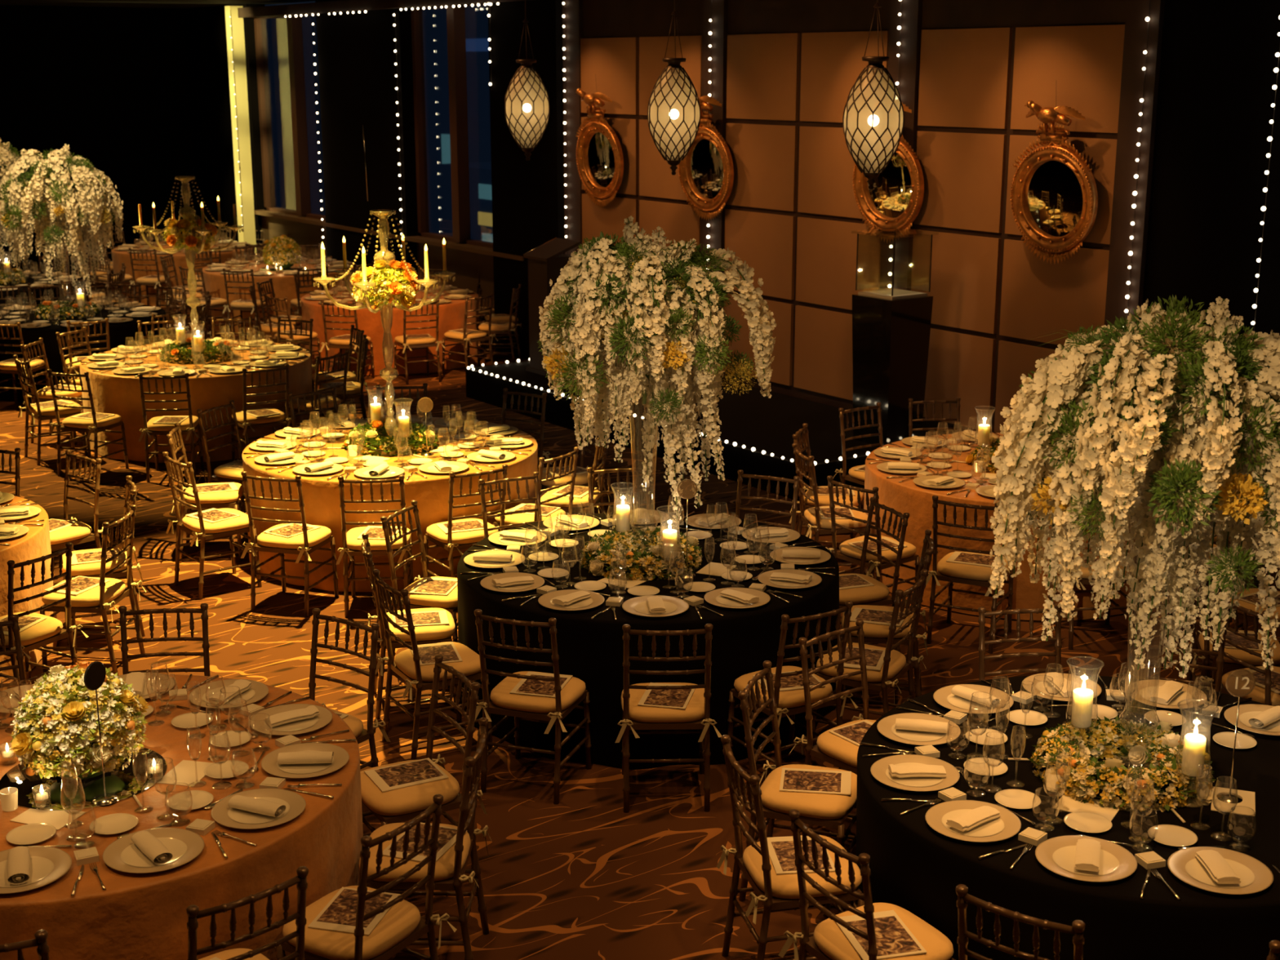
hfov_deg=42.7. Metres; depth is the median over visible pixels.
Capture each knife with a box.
[20,502,37,505]
[22,524,43,525]
[71,864,84,897]
[187,674,218,690]
[211,832,227,859]
[259,436,283,439]
[264,696,310,709]
[265,465,297,470]
[283,787,333,799]
[302,738,355,742]
[326,472,346,479]
[460,572,496,573]
[471,543,502,550]
[501,593,539,601]
[508,451,528,455]
[520,436,533,438]
[525,522,542,531]
[590,606,610,619]
[693,604,702,620]
[746,524,774,529]
[765,591,789,604]
[805,545,825,547]
[806,570,835,576]
[860,742,914,752]
[866,457,893,462]
[880,798,940,801]
[886,476,916,478]
[887,442,906,448]
[906,697,944,715]
[946,488,968,495]
[977,843,1026,859]
[1004,675,1014,693]
[1113,675,1125,689]
[1139,868,1150,898]
[1220,697,1252,707]
[1272,865,1279,873]
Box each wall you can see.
[0,4,196,279]
[261,215,495,346]
[561,0,1164,434]
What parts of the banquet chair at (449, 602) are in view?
leg, rail, rail, rail, rail, leg, seat, leg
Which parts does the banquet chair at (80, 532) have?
leg, seat, rail, rail, rail, rail, leg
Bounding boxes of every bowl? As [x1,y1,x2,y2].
[0,677,22,709]
[60,776,85,813]
[61,762,78,799]
[132,748,148,784]
[146,669,159,701]
[149,662,170,693]
[152,757,177,793]
[186,680,201,713]
[204,675,226,706]
[205,702,220,734]
[208,729,231,763]
[227,698,249,732]
[395,432,408,452]
[535,528,551,552]
[537,513,552,537]
[554,524,564,548]
[561,542,577,567]
[569,501,583,524]
[584,502,594,526]
[610,550,626,576]
[615,543,626,568]
[663,544,674,568]
[668,550,684,575]
[706,504,715,527]
[714,502,728,524]
[720,542,736,566]
[742,513,757,537]
[746,528,761,553]
[966,702,988,734]
[976,448,989,468]
[982,731,1004,766]
[989,676,1009,708]
[995,699,1009,733]
[1010,724,1025,759]
[1019,680,1033,713]
[1043,662,1063,694]
[1043,760,1066,796]
[1055,747,1071,783]
[1066,669,1080,702]
[1117,662,1137,693]
[1124,669,1138,701]
[1125,763,1142,799]
[1129,778,1155,816]
[1186,680,1200,713]
[1191,675,1213,708]
[1195,764,1212,800]
[1212,776,1237,813]
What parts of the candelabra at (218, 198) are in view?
arm, crystal stem, arm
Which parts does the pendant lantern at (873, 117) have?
chain, glass globe, chain, chain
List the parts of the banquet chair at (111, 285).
leg, rail, rail, leg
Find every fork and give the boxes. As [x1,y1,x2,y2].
[0,499,29,506]
[8,520,44,524]
[88,862,106,891]
[182,674,192,688]
[211,830,257,847]
[246,453,268,458]
[262,690,292,707]
[277,465,297,472]
[280,359,302,361]
[287,783,342,787]
[301,729,349,741]
[411,471,427,478]
[466,549,503,551]
[467,572,500,581]
[470,462,494,467]
[503,449,531,451]
[504,434,528,437]
[512,526,536,530]
[520,593,540,606]
[586,513,603,520]
[610,605,617,620]
[696,604,724,617]
[743,520,756,528]
[766,589,803,598]
[787,541,816,546]
[798,567,835,570]
[862,751,912,757]
[868,461,892,464]
[896,706,942,716]
[898,475,918,482]
[899,798,941,816]
[981,679,1013,695]
[1008,844,1032,870]
[1096,674,1109,688]
[1150,869,1181,900]
[1214,691,1222,706]
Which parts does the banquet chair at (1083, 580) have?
leg, leg, seat, leg, leg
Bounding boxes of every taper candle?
[137,204,142,225]
[152,202,156,229]
[170,200,174,218]
[200,202,204,229]
[217,195,221,221]
[232,204,236,225]
[320,242,325,276]
[342,235,346,270]
[361,246,366,282]
[401,234,405,261]
[424,244,428,279]
[442,238,446,271]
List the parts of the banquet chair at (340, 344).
leg, rail, rail, rail, rail, leg, seat, leg, leg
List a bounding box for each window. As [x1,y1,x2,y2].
[253,14,325,220]
[410,4,493,248]
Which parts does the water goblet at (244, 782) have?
stem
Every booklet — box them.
[0,358,35,364]
[0,615,47,635]
[30,399,73,408]
[39,384,79,391]
[44,575,110,595]
[48,518,78,533]
[71,412,115,420]
[71,549,121,564]
[74,355,88,361]
[85,291,102,295]
[92,297,118,301]
[142,275,164,278]
[152,415,188,423]
[173,284,195,288]
[173,291,197,295]
[184,330,204,334]
[185,508,239,523]
[191,297,221,301]
[196,482,238,493]
[209,956,221,959]
[218,460,243,470]
[231,299,259,302]
[240,408,280,417]
[262,322,287,327]
[262,523,320,537]
[271,315,301,319]
[280,328,309,333]
[293,394,332,402]
[307,886,400,935]
[321,381,357,387]
[324,370,348,377]
[332,333,355,339]
[333,711,348,719]
[356,525,401,539]
[364,757,448,791]
[382,822,466,863]
[391,609,448,627]
[402,333,431,338]
[408,577,457,595]
[410,641,462,665]
[435,520,488,533]
[448,328,479,333]
[480,321,509,324]
[491,313,515,316]
[506,503,560,515]
[509,671,573,697]
[542,465,587,476]
[551,484,596,497]
[637,682,695,709]
[752,670,825,691]
[766,835,835,874]
[779,767,851,795]
[810,486,855,495]
[818,506,854,518]
[828,720,873,746]
[834,646,885,671]
[835,910,927,959]
[839,573,874,589]
[847,537,906,551]
[849,607,905,626]
[853,465,865,471]
[946,551,995,567]
[1071,551,1119,565]
[1217,628,1262,651]
[1230,666,1279,693]
[1237,591,1279,608]
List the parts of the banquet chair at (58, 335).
leg, rail, rail, rail, rail, leg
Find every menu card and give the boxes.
[9,808,86,830]
[157,760,213,786]
[353,454,390,461]
[427,444,462,453]
[597,573,645,588]
[696,562,736,576]
[980,472,997,479]
[1052,793,1119,821]
[1210,786,1255,816]
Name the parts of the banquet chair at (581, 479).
seat, leg, rail, leg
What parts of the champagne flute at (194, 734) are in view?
stem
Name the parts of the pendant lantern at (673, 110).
chain, glass globe, chain, chain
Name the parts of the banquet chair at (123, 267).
leg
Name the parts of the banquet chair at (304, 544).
leg, rail, rail, rail, rail, leg, seat, leg, leg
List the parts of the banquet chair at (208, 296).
leg, leg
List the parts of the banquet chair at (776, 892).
leg, rail, rail, rail, rail, leg, seat, leg, leg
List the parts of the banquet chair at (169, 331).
leg, rail, rail, rail, leg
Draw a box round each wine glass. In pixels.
[0,677,22,731]
[60,776,87,838]
[149,662,171,714]
[152,757,177,817]
[204,675,226,728]
[208,729,231,786]
[225,341,235,365]
[227,698,250,754]
[301,420,313,451]
[309,411,320,441]
[315,428,327,460]
[337,404,348,433]
[351,432,364,464]
[395,432,408,465]
[437,427,449,459]
[450,404,462,434]
[463,420,475,451]
[465,411,476,441]
[535,528,551,568]
[537,513,552,551]
[561,542,577,583]
[569,501,583,539]
[610,550,626,592]
[668,550,684,591]
[714,502,728,540]
[720,542,736,583]
[742,513,757,552]
[746,528,761,568]
[926,430,938,462]
[936,422,948,453]
[941,440,954,472]
[966,702,988,757]
[967,416,978,447]
[976,448,989,482]
[982,731,1004,789]
[988,676,1009,728]
[1042,662,1063,715]
[1042,760,1066,821]
[1117,662,1137,715]
[1128,778,1155,839]
[1190,675,1213,729]
[1210,776,1237,838]
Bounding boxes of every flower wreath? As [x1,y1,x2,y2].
[0,267,26,284]
[33,299,102,319]
[159,337,235,364]
[342,417,439,456]
[965,436,1005,473]
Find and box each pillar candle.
[3,258,10,273]
[76,288,84,306]
[176,323,185,343]
[193,331,203,351]
[369,397,381,422]
[397,410,409,437]
[616,497,630,532]
[662,521,676,558]
[977,418,990,446]
[1071,680,1093,728]
[1181,724,1206,776]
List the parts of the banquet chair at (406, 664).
leg, rail, rail, rail, rail, leg, seat, leg, leg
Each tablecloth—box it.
[0,272,86,309]
[0,302,168,401]
[0,495,57,683]
[0,674,363,959]
[79,340,313,462]
[111,240,255,307]
[201,258,357,334]
[242,417,537,591]
[300,285,479,375]
[457,511,839,768]
[855,675,1279,959]
[863,432,1168,620]
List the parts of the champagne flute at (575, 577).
stem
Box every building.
[264,1,324,215]
[422,5,491,233]
[434,161,493,242]
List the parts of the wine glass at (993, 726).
stem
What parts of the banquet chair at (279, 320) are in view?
leg, rail, rail, rail, leg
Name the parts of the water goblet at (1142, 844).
stem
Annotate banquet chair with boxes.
[0,283,31,305]
[0,322,48,407]
[0,448,20,497]
[0,542,88,691]
[0,614,26,688]
[0,929,49,959]
[13,355,88,465]
[20,337,83,444]
[26,283,65,305]
[38,255,66,273]
[40,504,146,675]
[46,368,128,479]
[49,449,110,584]
[55,326,91,412]
[60,277,88,302]
[62,475,145,645]
[65,318,110,402]
[71,248,106,293]
[82,237,113,294]
[88,257,113,302]
[89,262,126,302]
[90,246,136,299]
[102,231,125,292]
[107,269,123,302]
[108,282,141,302]
[118,603,210,676]
[128,247,172,307]
[137,318,179,345]
[137,373,204,482]
[145,229,164,241]
[151,309,183,342]
[155,284,188,333]
[159,253,202,324]
[161,259,204,329]
[162,451,262,599]
[166,422,248,563]
[169,290,212,340]
[178,266,231,335]
[186,248,212,314]
[186,866,308,959]
[187,245,221,312]
[192,300,209,339]
[196,400,246,514]
[211,316,253,340]
[213,227,231,239]
[222,268,268,340]
[230,364,297,462]
[234,244,263,260]
[240,471,338,617]
[244,243,267,260]
[249,285,294,345]
[255,229,264,258]
[256,278,302,345]
[263,293,322,372]
[275,794,457,959]
[276,316,315,379]
[284,350,355,427]
[288,386,337,427]
[289,266,328,326]
[293,271,324,346]
[299,243,320,258]
[308,608,390,769]
[311,324,365,422]
[319,334,370,422]
[320,300,374,378]
[335,474,414,617]
[351,261,374,286]
[358,717,491,959]
[360,533,456,719]
[360,654,487,890]
[372,569,493,759]
[375,382,428,417]
[380,500,457,671]
[393,298,444,384]
[418,266,448,286]
[423,463,507,577]
[441,293,497,374]
[474,608,591,804]
[476,270,494,351]
[477,284,521,367]
[478,471,542,538]
[484,315,519,355]
[492,446,581,529]
[501,387,551,489]
[537,424,606,513]
[540,426,611,515]
[586,463,650,514]
[615,623,721,812]
[716,734,864,959]
[727,600,857,768]
[735,470,799,530]
[737,660,857,914]
[778,809,955,959]
[787,619,875,823]
[789,443,871,576]
[790,422,863,567]
[811,568,928,745]
[825,475,919,598]
[832,402,883,494]
[839,497,909,652]
[841,529,934,700]
[908,397,960,437]
[925,495,1013,653]
[955,884,1084,959]
[977,603,1062,680]
[1046,522,1142,649]
[1130,609,1227,692]
[1136,522,1231,622]
[1182,527,1262,588]
[1182,566,1279,689]
[1198,591,1279,706]
[1205,522,1279,678]
[1266,939,1279,959]
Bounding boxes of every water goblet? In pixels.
[0,691,11,725]
[67,803,97,845]
[154,673,177,707]
[164,782,192,823]
[218,685,243,721]
[231,746,257,786]
[248,712,272,749]
[290,431,304,452]
[299,422,312,441]
[307,440,322,462]
[328,413,341,432]
[346,446,360,467]
[397,446,412,467]
[444,440,458,461]
[456,413,469,431]
[472,431,486,451]
[475,422,488,440]
[520,544,538,570]
[524,527,542,552]
[551,559,570,586]
[555,512,572,537]
[606,506,616,528]
[608,569,626,597]
[667,504,684,528]
[674,568,693,596]
[720,511,737,536]
[728,558,747,586]
[752,524,769,551]
[758,542,776,568]
[915,441,929,462]
[924,431,937,452]
[930,453,945,475]
[945,720,970,755]
[958,426,972,445]
[964,754,990,794]
[968,692,992,727]
[971,462,986,484]
[1031,675,1054,709]
[1031,786,1059,828]
[1109,673,1133,707]
[1128,806,1158,848]
[1191,686,1217,721]
[1226,805,1256,848]
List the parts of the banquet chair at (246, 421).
leg, leg, seat, rail, rail, rail, rail, leg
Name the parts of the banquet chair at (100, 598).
leg, leg, seat, leg, rail, rail, rail, rail, leg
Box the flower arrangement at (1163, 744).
[1027,715,1215,812]
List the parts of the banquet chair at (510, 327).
leg, leg, seat, leg, leg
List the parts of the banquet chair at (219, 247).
leg, rail, rail, leg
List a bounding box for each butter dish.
[73,846,99,866]
[116,351,126,355]
[116,364,128,368]
[146,345,157,349]
[150,368,161,373]
[168,688,187,701]
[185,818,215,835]
[195,368,206,373]
[230,342,238,345]
[239,364,250,368]
[239,703,264,717]
[259,777,285,788]
[260,344,271,348]
[268,357,279,359]
[274,448,288,453]
[275,734,301,747]
[284,436,297,441]
[295,459,310,465]
[318,426,332,431]
[344,466,355,472]
[402,465,417,472]
[422,419,433,425]
[456,457,471,464]
[465,424,478,430]
[488,446,500,450]
[489,434,504,439]
[502,566,518,573]
[506,545,520,553]
[536,585,556,594]
[541,528,559,536]
[600,518,616,526]
[605,596,623,606]
[669,518,684,525]
[683,595,703,605]
[728,526,746,534]
[748,582,765,591]
[769,542,787,550]
[780,563,794,568]
[899,457,911,462]
[910,445,924,451]
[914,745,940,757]
[916,471,933,476]
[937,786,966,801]
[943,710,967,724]
[946,437,959,444]
[964,482,979,489]
[1011,690,1035,704]
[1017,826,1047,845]
[1105,688,1124,701]
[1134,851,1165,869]
[1201,704,1222,718]
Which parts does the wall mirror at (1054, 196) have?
frame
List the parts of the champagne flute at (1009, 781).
stem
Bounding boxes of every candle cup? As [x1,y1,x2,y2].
[133,224,149,233]
[146,227,164,237]
[195,227,212,236]
[226,223,244,232]
[312,275,335,287]
[334,267,355,279]
[353,280,376,293]
[416,279,438,289]
[434,270,455,280]
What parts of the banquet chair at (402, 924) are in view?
leg, seat, leg, rail, rail, rail, rail, leg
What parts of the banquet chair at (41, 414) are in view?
leg, rail, rail, rail, rail, leg, seat, leg, leg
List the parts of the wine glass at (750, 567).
stem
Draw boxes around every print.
[0,616,40,631]
[2,359,33,362]
[34,400,67,407]
[42,385,74,391]
[48,519,73,530]
[51,576,105,591]
[75,412,111,418]
[76,356,87,360]
[96,297,117,300]
[144,275,161,277]
[155,416,185,422]
[173,284,192,287]
[173,292,193,294]
[184,330,200,333]
[193,509,237,521]
[194,297,217,300]
[222,461,243,468]
[237,299,257,302]
[246,408,276,416]
[266,323,286,326]
[285,329,305,333]
[298,394,330,400]
[316,888,392,927]
[326,382,355,386]
[334,334,355,338]
[361,527,397,538]
[374,759,443,786]
[388,823,457,856]
[395,612,440,625]
[406,333,429,337]
[417,644,458,663]
[443,520,483,531]
[453,328,475,333]
[484,321,508,324]
[493,313,509,316]
[515,504,557,514]
[515,674,567,695]
[549,466,586,475]
[555,484,588,495]
[644,688,691,706]
[763,672,818,688]
[771,840,831,871]
[782,769,841,791]
[817,487,848,494]
[844,647,883,666]
[846,915,921,956]
[852,538,897,551]
[954,552,995,564]
[1076,551,1099,563]
[1224,631,1258,648]
[1240,669,1279,691]
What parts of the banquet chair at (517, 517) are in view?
seat, leg, rail, rail, rail, rail, leg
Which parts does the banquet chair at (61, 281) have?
leg, rail, rail, leg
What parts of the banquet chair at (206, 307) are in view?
leg, rail, leg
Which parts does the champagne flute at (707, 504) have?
stem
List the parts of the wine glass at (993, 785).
stem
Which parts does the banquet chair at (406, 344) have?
leg, leg, seat, rail, rail, rail, rail, leg, leg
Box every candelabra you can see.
[133,176,244,358]
[312,209,455,446]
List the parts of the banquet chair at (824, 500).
leg, rail, rail, leg, seat, leg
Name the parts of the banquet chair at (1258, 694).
leg, seat, rail, rail, rail, rail, leg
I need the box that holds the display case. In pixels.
[855,230,932,299]
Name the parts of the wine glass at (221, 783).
stem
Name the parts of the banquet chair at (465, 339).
leg, leg, seat, leg, rail, rail, rail, rail, leg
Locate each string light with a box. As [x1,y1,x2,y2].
[229,12,243,227]
[284,9,368,17]
[311,13,325,257]
[392,8,403,246]
[397,1,501,10]
[466,358,529,368]
[466,366,795,462]
[487,3,491,85]
[562,0,567,237]
[706,6,711,273]
[813,451,870,465]
[887,0,902,288]
[1124,0,1150,319]
[1250,15,1279,331]
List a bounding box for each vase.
[50,232,72,315]
[55,771,108,784]
[626,390,659,552]
[1113,516,1176,760]
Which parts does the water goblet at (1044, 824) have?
stem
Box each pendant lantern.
[504,0,549,160]
[647,0,700,175]
[842,0,904,189]
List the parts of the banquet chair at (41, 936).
rail, leg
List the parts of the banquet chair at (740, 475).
leg, rail, rail, rail, rail, leg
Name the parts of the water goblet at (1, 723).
stem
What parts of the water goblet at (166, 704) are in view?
stem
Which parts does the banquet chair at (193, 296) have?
leg, leg, seat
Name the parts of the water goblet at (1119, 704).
stem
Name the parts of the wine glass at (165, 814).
stem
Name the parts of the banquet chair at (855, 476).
leg, seat, rail, rail, rail, rail, leg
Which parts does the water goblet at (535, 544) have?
stem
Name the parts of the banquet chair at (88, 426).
leg, rail, rail, rail, rail, leg, leg, seat, leg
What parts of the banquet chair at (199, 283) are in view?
leg, rail, rail, leg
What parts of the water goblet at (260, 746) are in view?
stem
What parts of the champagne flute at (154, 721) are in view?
stem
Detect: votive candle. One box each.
[0,742,16,764]
[31,784,51,806]
[145,758,163,779]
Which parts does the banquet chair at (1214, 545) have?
leg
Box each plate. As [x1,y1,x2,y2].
[0,288,17,291]
[0,320,16,324]
[0,492,14,503]
[0,505,40,519]
[0,524,29,539]
[0,684,34,713]
[0,845,71,893]
[3,305,35,310]
[4,315,20,318]
[5,822,56,844]
[9,319,26,321]
[10,311,26,314]
[20,322,50,328]
[24,271,39,275]
[32,320,48,323]
[34,281,48,283]
[39,278,52,280]
[40,272,67,276]
[50,280,75,284]
[53,275,81,279]
[60,320,75,323]
[60,321,93,327]
[86,353,124,359]
[86,361,124,368]
[87,317,103,320]
[88,301,112,305]
[88,813,138,834]
[100,317,133,323]
[102,827,204,873]
[104,306,119,310]
[106,314,122,317]
[111,346,147,352]
[111,366,151,373]
[112,310,127,313]
[113,302,144,307]
[114,248,137,250]
[117,244,140,247]
[117,672,175,698]
[124,360,142,364]
[125,311,157,317]
[128,354,146,358]
[129,306,161,311]
[135,242,158,244]
[138,364,158,368]
[141,705,153,715]
[146,349,161,353]
[151,251,175,254]
[151,341,174,346]
[156,368,195,376]
[166,790,213,810]
[168,365,187,368]
[171,711,213,728]
[188,679,268,708]
[202,338,232,342]
[203,364,221,368]
[204,267,230,271]
[204,760,248,778]
[206,263,231,267]
[208,365,246,373]
[209,729,252,746]
[211,248,233,251]
[211,788,306,829]
[214,240,237,243]
[219,271,241,274]
[224,260,249,263]
[231,360,250,364]
[232,346,249,350]
[233,264,245,266]
[238,340,273,346]
[248,271,275,275]
[248,355,266,359]
[248,360,286,366]
[248,440,297,450]
[249,350,267,354]
[249,703,332,735]
[254,453,303,464]
[261,742,349,777]
[265,345,300,351]
[269,352,306,359]
[275,426,320,437]
[282,271,307,275]
[292,462,343,474]
[301,450,325,456]
[302,441,325,447]
[304,295,333,300]
[309,290,337,295]
[312,258,336,262]
[315,268,337,271]
[318,300,347,303]
[321,432,344,438]
[322,417,367,427]
[324,457,348,463]
[328,261,352,264]
[328,265,352,268]
[332,286,353,290]
[334,295,349,297]
[341,292,352,294]
[342,298,355,301]
[351,302,368,306]
[353,466,404,478]
[362,460,387,466]
[381,414,424,423]
[408,457,432,464]
[418,461,468,473]
[422,289,435,292]
[422,298,451,303]
[426,296,439,298]
[430,286,457,290]
[432,293,445,295]
[433,427,454,432]
[434,417,478,426]
[440,451,463,457]
[443,294,471,299]
[445,290,473,293]
[453,434,476,439]
[457,442,479,448]
[463,550,524,568]
[466,450,515,462]
[472,425,518,435]
[480,572,544,591]
[485,437,533,448]
[488,528,546,546]
[528,551,558,561]
[537,568,568,577]
[537,589,604,610]
[542,515,599,530]
[549,538,578,547]
[573,580,606,591]
[587,529,612,537]
[613,509,669,524]
[622,595,688,617]
[627,585,659,595]
[640,526,657,530]
[683,530,712,539]
[683,582,715,591]
[684,513,741,528]
[704,587,770,608]
[720,541,749,550]
[720,570,752,580]
[734,555,764,564]
[742,526,799,542]
[757,568,822,588]
[769,546,831,564]
[870,754,959,791]
[873,447,921,458]
[876,461,927,473]
[876,712,960,745]
[901,436,948,447]
[912,475,965,488]
[925,800,1021,842]
[926,462,951,468]
[927,452,951,458]
[933,684,1013,714]
[946,444,970,450]
[946,471,971,477]
[951,431,998,441]
[963,757,1008,775]
[965,728,1007,745]
[975,484,996,497]
[987,478,997,484]
[994,789,1040,808]
[1006,709,1047,725]
[1022,672,1102,701]
[1035,835,1137,882]
[1063,811,1112,832]
[1091,704,1118,719]
[1126,679,1207,708]
[1144,710,1186,725]
[1147,824,1197,846]
[1167,846,1273,894]
[1213,731,1257,748]
[1223,703,1279,735]
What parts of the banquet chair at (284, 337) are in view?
leg, rail, rail, rail, rail, leg, seat, leg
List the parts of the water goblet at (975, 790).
stem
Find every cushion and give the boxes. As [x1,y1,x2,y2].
[0,358,44,370]
[0,612,62,648]
[28,400,81,416]
[36,385,82,399]
[41,577,125,607]
[49,519,92,545]
[62,412,120,428]
[62,547,126,576]
[65,357,80,368]
[70,377,79,385]
[78,270,106,276]
[88,293,105,300]
[89,297,118,302]
[90,265,113,271]
[97,275,132,281]
[136,275,164,283]
[146,415,199,431]
[167,327,177,333]
[169,332,204,340]
[172,286,202,293]
[173,292,202,300]
[182,508,248,533]
[183,482,244,503]
[188,275,201,279]
[188,297,226,306]
[198,948,269,959]
[213,459,243,479]
[230,300,266,307]
[231,408,285,424]
[257,322,294,333]
[257,523,331,548]
[266,315,302,324]
[274,329,317,340]
[282,885,420,959]
[288,395,341,410]
[290,297,301,306]
[311,371,356,383]
[319,382,360,395]
[328,335,370,346]
[328,708,363,737]
[346,525,411,550]
[358,822,471,881]
[360,760,459,815]
[377,608,455,641]
[394,641,480,681]
[395,335,435,345]
[400,576,457,608]
[426,518,497,544]
[444,328,486,340]
[478,322,515,331]
[479,306,494,315]
[484,315,518,322]
[489,671,586,713]
[494,503,565,526]
[537,466,587,486]
[540,485,599,506]
[621,682,704,722]
[733,666,832,708]
[742,835,862,898]
[760,764,857,819]
[804,485,863,506]
[804,505,867,528]
[813,902,953,959]
[816,642,906,682]
[816,719,875,768]
[839,535,916,562]
[839,573,889,604]
[841,604,913,638]
[848,464,865,480]
[937,551,1009,580]
[1057,551,1128,578]
[1198,630,1279,665]
[1209,527,1256,542]
[1222,666,1279,706]
[1229,587,1279,622]
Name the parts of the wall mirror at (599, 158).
frame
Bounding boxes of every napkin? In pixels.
[0,320,8,324]
[0,506,29,515]
[0,526,19,534]
[6,846,30,884]
[11,304,26,309]
[12,684,32,701]
[22,270,31,274]
[26,321,41,326]
[31,283,48,286]
[50,271,62,275]
[54,279,71,282]
[57,275,73,279]
[92,299,104,304]
[92,353,117,357]
[93,360,119,366]
[108,317,126,321]
[117,345,139,351]
[118,247,133,249]
[120,301,138,306]
[120,366,145,372]
[122,244,136,246]
[125,671,145,696]
[131,311,151,315]
[131,831,173,864]
[135,306,155,310]
[139,240,153,244]
[164,339,172,346]
[172,368,182,373]
[207,679,252,704]
[208,266,226,270]
[209,337,222,341]
[211,262,227,266]
[218,239,233,242]
[220,365,235,371]
[227,795,285,817]
[230,259,244,262]
[231,244,245,247]
[232,241,247,244]
[245,338,267,345]
[254,360,279,364]
[255,440,287,448]
[263,451,294,462]
[264,705,319,727]
[271,344,293,349]
[275,351,298,355]
[277,751,333,764]
[282,426,311,435]
[304,461,333,472]
[310,295,328,298]
[313,289,331,293]
[316,257,331,261]
[324,299,342,302]
[332,260,348,263]
[333,264,348,266]
[333,417,355,426]
[337,285,353,289]
[368,463,389,475]
[394,413,407,422]
[426,298,445,302]
[434,461,452,471]
[435,284,453,289]
[446,415,465,426]
[448,293,466,297]
[450,288,469,293]
[472,552,512,561]
[477,449,506,459]
[480,424,510,433]
[491,576,534,586]
[493,437,523,444]
[498,530,537,542]
[551,590,591,605]
[555,514,587,528]
[634,507,650,522]
[646,595,666,613]
[697,512,730,526]
[720,588,759,604]
[750,528,788,538]
[769,572,812,582]
[782,549,820,558]
[880,446,912,456]
[887,462,919,469]
[888,764,946,777]
[895,718,947,733]
[911,435,942,444]
[926,475,954,485]
[946,805,1000,831]
[951,684,999,707]
[962,429,977,439]
[1044,671,1075,697]
[1074,838,1101,871]
[1149,680,1184,705]
[1194,849,1240,884]
[1248,706,1279,728]
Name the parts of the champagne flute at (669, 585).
stem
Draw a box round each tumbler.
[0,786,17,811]
[347,444,357,456]
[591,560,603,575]
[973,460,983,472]
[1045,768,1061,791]
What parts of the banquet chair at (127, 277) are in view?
leg, leg, seat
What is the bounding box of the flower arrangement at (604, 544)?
[578,525,702,581]
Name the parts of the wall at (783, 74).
wall panel, wall panel, wall panel, wall panel, wall panel, wall panel, wall panel, wall panel, wall panel, wall panel, wall panel, wall panel, wall panel, wall panel, wall panel, wall panel, wall panel, wall panel, wall panel, wall panel, wall panel, wall panel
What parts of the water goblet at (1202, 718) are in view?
stem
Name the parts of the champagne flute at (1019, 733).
stem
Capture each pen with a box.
[130,791,142,808]
[326,447,346,448]
[564,559,589,562]
[951,460,971,464]
[1008,757,1030,760]
[1169,806,1185,823]
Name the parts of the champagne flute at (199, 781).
stem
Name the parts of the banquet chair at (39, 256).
leg, rail, leg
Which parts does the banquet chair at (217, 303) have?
leg, rail, rail, rail, rail, leg, seat, leg, leg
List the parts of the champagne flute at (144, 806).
stem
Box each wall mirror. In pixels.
[575,74,623,207]
[677,87,733,221]
[852,102,924,243]
[1009,100,1097,264]
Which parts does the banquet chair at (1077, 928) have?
leg, rail, rail, rail, leg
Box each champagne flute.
[18,680,32,701]
[61,762,83,825]
[132,748,152,810]
[146,669,164,724]
[186,680,205,737]
[186,725,205,784]
[205,702,224,759]
[325,410,335,442]
[328,424,337,457]
[356,427,366,461]
[393,428,403,462]
[554,524,565,565]
[559,512,570,552]
[573,536,586,578]
[583,502,594,542]
[614,543,626,586]
[662,544,675,586]
[667,497,677,528]
[702,537,715,579]
[705,504,716,543]
[725,526,737,568]
[727,515,739,555]
[943,429,953,462]
[951,422,961,454]
[952,436,962,471]
[991,699,1009,756]
[1006,724,1025,784]
[1015,680,1033,736]
[1051,747,1071,808]
[1062,669,1080,723]
[1120,763,1142,826]
[1124,669,1138,722]
[1182,680,1200,734]
[1190,764,1212,827]
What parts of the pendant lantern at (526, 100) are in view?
chain, glass globe, chain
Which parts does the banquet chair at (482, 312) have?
leg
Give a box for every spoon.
[15,844,71,848]
[116,823,172,839]
[176,705,213,715]
[203,788,243,809]
[235,721,257,737]
[248,751,265,772]
[534,540,551,550]
[537,574,555,586]
[568,529,594,535]
[680,528,711,532]
[732,536,752,545]
[751,569,765,580]
[764,551,769,562]
[952,733,971,751]
[955,766,973,789]
[983,711,1010,723]
[995,803,1035,825]
[1046,704,1072,706]
[1075,834,1132,847]
[1128,705,1171,714]
[1177,845,1231,849]
[1211,722,1254,737]
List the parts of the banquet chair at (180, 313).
leg, rail, rail, leg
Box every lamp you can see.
[72,281,86,317]
[189,321,205,364]
[364,386,384,422]
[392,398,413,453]
[609,481,635,551]
[656,505,683,578]
[974,405,995,462]
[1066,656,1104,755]
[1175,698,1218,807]
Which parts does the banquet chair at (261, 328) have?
leg, leg, seat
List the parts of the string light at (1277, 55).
bulb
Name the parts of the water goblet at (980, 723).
stem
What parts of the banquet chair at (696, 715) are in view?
leg, leg, seat, rail, rail, rail, rail, leg, leg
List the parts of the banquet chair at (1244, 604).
leg, leg, seat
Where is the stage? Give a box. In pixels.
[465,360,947,501]
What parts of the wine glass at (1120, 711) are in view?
stem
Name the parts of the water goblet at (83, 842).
stem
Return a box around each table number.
[84,661,118,804]
[418,398,433,456]
[679,481,697,577]
[1216,669,1249,803]
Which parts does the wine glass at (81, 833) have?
stem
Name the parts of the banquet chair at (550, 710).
leg, rail, leg, rail, rail, rail, seat, leg, leg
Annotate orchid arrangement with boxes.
[0,137,26,266]
[0,143,123,297]
[537,215,776,522]
[987,293,1279,678]
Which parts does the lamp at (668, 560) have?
glass stem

